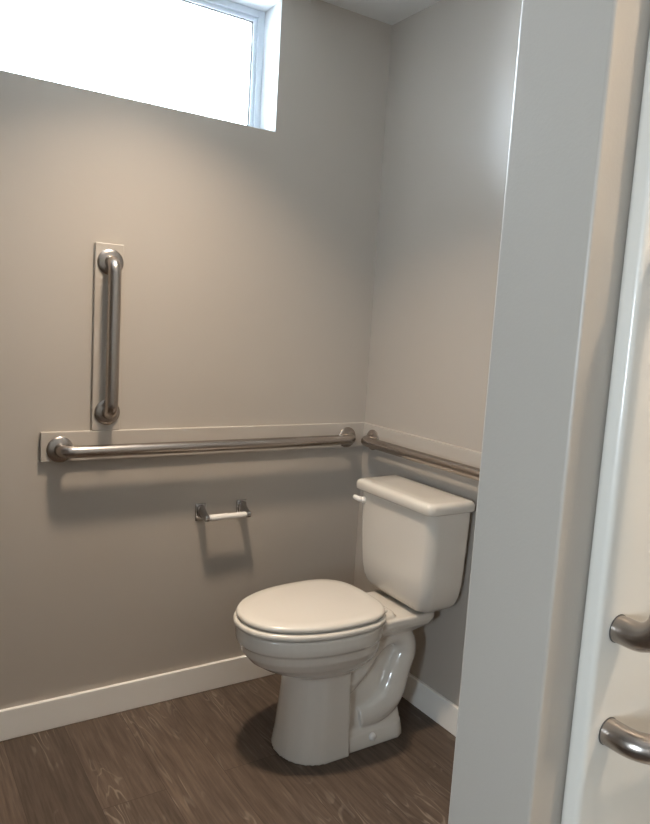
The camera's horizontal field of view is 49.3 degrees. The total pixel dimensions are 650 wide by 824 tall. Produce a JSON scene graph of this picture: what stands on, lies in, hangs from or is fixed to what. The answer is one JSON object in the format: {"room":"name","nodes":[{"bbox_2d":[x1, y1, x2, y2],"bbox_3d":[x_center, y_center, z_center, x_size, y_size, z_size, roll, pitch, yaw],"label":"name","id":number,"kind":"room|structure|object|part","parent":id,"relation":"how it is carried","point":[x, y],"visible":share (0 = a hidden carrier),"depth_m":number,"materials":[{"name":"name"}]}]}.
{"room":"accessible bathroom","nodes":[
{"label":"accessible bathroom","id":0,"kind":"room"},
{"bbox_2d":[0,0,391,709],"bbox_3d":[-1.233,-0.198,1.941,3.480,2.432,0.160,-1,9,-33],"label":"wall","id":1,"kind":"structure","parent":0,"point":[250,252],"depth_m":2.35,"materials":[{"name":"beige paint"}]},
{"bbox_2d":[91,242,123,430],"bbox_3d":[-0.673,-0.228,2.193,0.086,0.575,0.016,-1,9,-33],"label":"trim","id":2,"kind":"structure","parent":1,"relation":"attached to","point":[100,294],"depth_m":2.18,"materials":[{"name":"beige paint"}]},
{"bbox_2d":[94,249,123,424],"bbox_3d":[-0.649,-0.223,2.158,0.079,0.540,0.069,-1,9,-33],"label":"grab bar","id":3,"kind":"object","parent":1,"relation":"attached to","point":[110,262],"visible":1,"depth_m":2.14,"materials":[{"name":"silver metal"}]},
{"bbox_3d":[-0.648,-0.223,2.158,0.038,0.499,0.068,-1,9,-33],"label":"rail","id":4,"kind":"part","parent":3,"relation":"part of","materials":[{"name":"silver metal"}]},
{"bbox_2d":[0,655,274,740],"bbox_3d":[-1.241,0.969,2.025,3.200,0.099,0.014,-1,9,-33],"label":"baseboard","id":5,"kind":"structure","parent":1,"relation":"attached to","point":[34,717],"depth_m":2.38,"materials":[{"name":"white paint"}]},
{"bbox_2d":[0,0,281,131],"bbox_3d":[-0.720,-1.161,2.114,1.242,0.424,0.159,-1,9,-33],"label":"window","id":6,"kind":"structure","parent":1,"relation":"in","point":[264,16],"depth_m":2.43,"materials":[{"name":"white paint"}]},
{"bbox_3d":[-0.751,-1.169,2.163,1.190,0.372,0.026,-1,9,-33],"label":"sash","id":7,"kind":"part","parent":6,"relation":"part of","materials":[{"name":"white plastic"}]},
{"bbox_3d":[-0.750,-1.169,2.161,1.236,0.418,0.042,-1,9,-33],"label":"frame","id":8,"kind":"part","parent":6,"relation":"part of","materials":[{"name":"white plastic"}]},
{"bbox_2d":[46,427,355,461],"bbox_3d":[-0.342,0.110,2.412,1.136,0.079,0.069,-1,9,-33],"label":"grab bar","id":9,"kind":"object","parent":1,"relation":"attached to","point":[59,449],"visible":1,"depth_m":2.31,"materials":[{"name":"silver metal"}]},
{"bbox_3d":[-0.342,0.110,2.411,1.095,0.038,0.068,-1,9,-33],"label":"rail","id":10,"kind":"part","parent":9,"relation":"part of","materials":[{"name":"silver metal"}]},
{"bbox_2d":[40,422,365,462],"bbox_3d":[-0.349,0.096,2.456,1.205,0.092,0.016,-1,9,-33],"label":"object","id":11,"kind":"structure","parent":1,"relation":"attached to","point":[121,436],"depth_m":2.39,"materials":[{"name":"beige paint"}]},
{"bbox_2d":[195,499,250,521],"bbox_3d":[-0.347,0.349,2.466,0.194,0.061,0.072,-1,9,-33],"label":"toilet paper holder","id":12,"kind":"object","parent":1,"relation":"attached to","point":[242,510],"visible":1,"depth_m":2.44,"materials":[{"name":"silver metal"}]},
{"bbox_3d":[-0.413,0.350,2.424,0.038,0.061,0.072,-1,9,-33],"label":"post","id":13,"kind":"part","parent":12,"relation":"part of","materials":[{"name":"silver metal"}]},
{"bbox_3d":[-0.282,0.348,2.508,0.038,0.061,0.072,-1,9,-33],"label":"post","id":14,"kind":"part","parent":12,"relation":"part of","materials":[{"name":"silver metal"}]},
{"bbox_2d":[0,674,455,823],"bbox_3d":[-0.374,1.297,0.653,3.480,0.100,3.720,-1,9,-33],"label":"floor","id":15,"kind":"structure","parent":0,"point":[209,756],"depth_m":2.10,"materials":[{"name":"wood"}]},
{"bbox_2d":[233,475,474,765],"bbox_3d":[0.047,0.659,2.276,0.724,0.808,0.408,-1,9,-33],"label":"toilet","id":16,"kind":"object","parent":15,"relation":"on","point":[343,654],"visible":1,"depth_m":2.22,"materials":[{"name":"beige ceramic"}]},
{"bbox_3d":[-0.057,0.623,2.202,0.469,0.018,0.372,-1,9,-33],"label":"seat","id":17,"kind":"part","parent":16,"relation":"part of","materials":[{"name":"beige plastic"}]},
{"bbox_3d":[-0.054,0.599,2.200,0.457,0.022,0.358,-1,9,-33],"label":"lid","id":18,"kind":"part","parent":16,"relation":"part of","materials":[{"name":"beige plastic"}]},
{"bbox_3d":[0.020,0.846,2.290,0.670,0.430,0.368,-1,9,-33],"label":"bowl","id":19,"kind":"part","parent":16,"relation":"part of","materials":[{"name":"beige ceramic"}]},
{"bbox_3d":[0.124,0.302,2.470,0.036,0.029,0.052,-1,9,-33],"label":"flush lever","id":20,"kind":"part","parent":16,"relation":"part of","materials":[{"name":"white plastic"}]},
{"bbox_3d":[0.293,0.273,2.371,0.197,0.038,0.408,-1,9,-33],"label":"tank lid","id":21,"kind":"part","parent":16,"relation":"part of","materials":[{"name":"beige ceramic"}]},
{"bbox_3d":[0.283,0.467,2.397,0.170,0.354,0.392,-1,9,-33],"label":"tank","id":22,"kind":"part","parent":16,"relation":"part of","materials":[{"name":"beige ceramic"}]},
{"bbox_2d":[561,31,649,823],"bbox_3d":[0.959,0.260,0.634,0.981,2.120,0.979,-1,9,-33],"label":"shower surround","id":23,"kind":"object","parent":15,"relation":"on","point":[603,786],"visible":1,"depth_m":0.77,"materials":[{"name":"white plastic"}]},
{"bbox_2d":[599,717,649,764],"bbox_3d":[0.596,0.357,0.933,0.652,0.032,0.070,-1,9,-33],"label":"grab bar","id":24,"kind":"object","parent":23,"relation":"attached to","point":[632,744],"visible":1,"depth_m":0.77,"materials":[{"name":"silver metal"}]},
{"bbox_2d":[609,614,649,652],"bbox_3d":[0.352,0.044,0.724,0.032,0.432,0.068,-1,9,-33],"label":"grab bar","id":25,"kind":"object","parent":23,"relation":"attached to","point":[634,635],"visible":1,"depth_m":0.75,"materials":[{"name":"silver metal"}]},
{"bbox_2d":[321,0,440,24],"bbox_3d":[-0.219,-1.221,0.335,3.480,0.120,3.720,-1,9,-33],"label":"ceiling","id":26,"kind":"structure","parent":0,"point":[391,12],"depth_m":2.46,"materials":[{"name":"white paint"}]},
{"bbox_2d":[353,0,521,706],"bbox_3d":[1.169,0.029,1.321,0.120,2.432,3.520,-1,9,-33],"label":"wall","id":27,"kind":"structure","parent":0,"point":[452,65],"depth_m":2.40,"materials":[{"name":"beige paint"}]},
{"bbox_2d":[361,430,479,480],"bbox_3d":[0.397,0.170,2.319,0.069,0.079,0.981,-1,9,-33],"label":"grab bar","id":28,"kind":"object","parent":27,"relation":"attached to","point":[371,440],"visible":0.53,"depth_m":2.38,"materials":[{"name":"silver metal"}]},
{"bbox_2d":[363,423,481,480],"bbox_3d":[0.474,0.169,2.279,0.016,0.092,1.184,-1,9,-33],"label":"trim","id":29,"kind":"structure","parent":27,"relation":"attached to","point":[455,453],"depth_m":2.45,"materials":[{"name":"beige paint"}]},
{"bbox_2d":[402,673,457,736],"bbox_3d":[0.538,1.056,2.207,0.014,0.099,1.622,-1,9,-33],"label":"baseboard","id":30,"kind":"structure","parent":27,"relation":"attached to","point":[426,699],"depth_m":2.46,"materials":[{"name":"white paint"}]},
{"bbox_2d":[448,0,649,823],"bbox_3d":[0.651,0.030,1.060,1.034,2.432,0.123,-1,9,-33],"label":"wall partition","id":31,"kind":"structure","parent":0,"point":[581,64],"depth_m":0.76,"materials":[{"name":"beige paint"}]}
]}

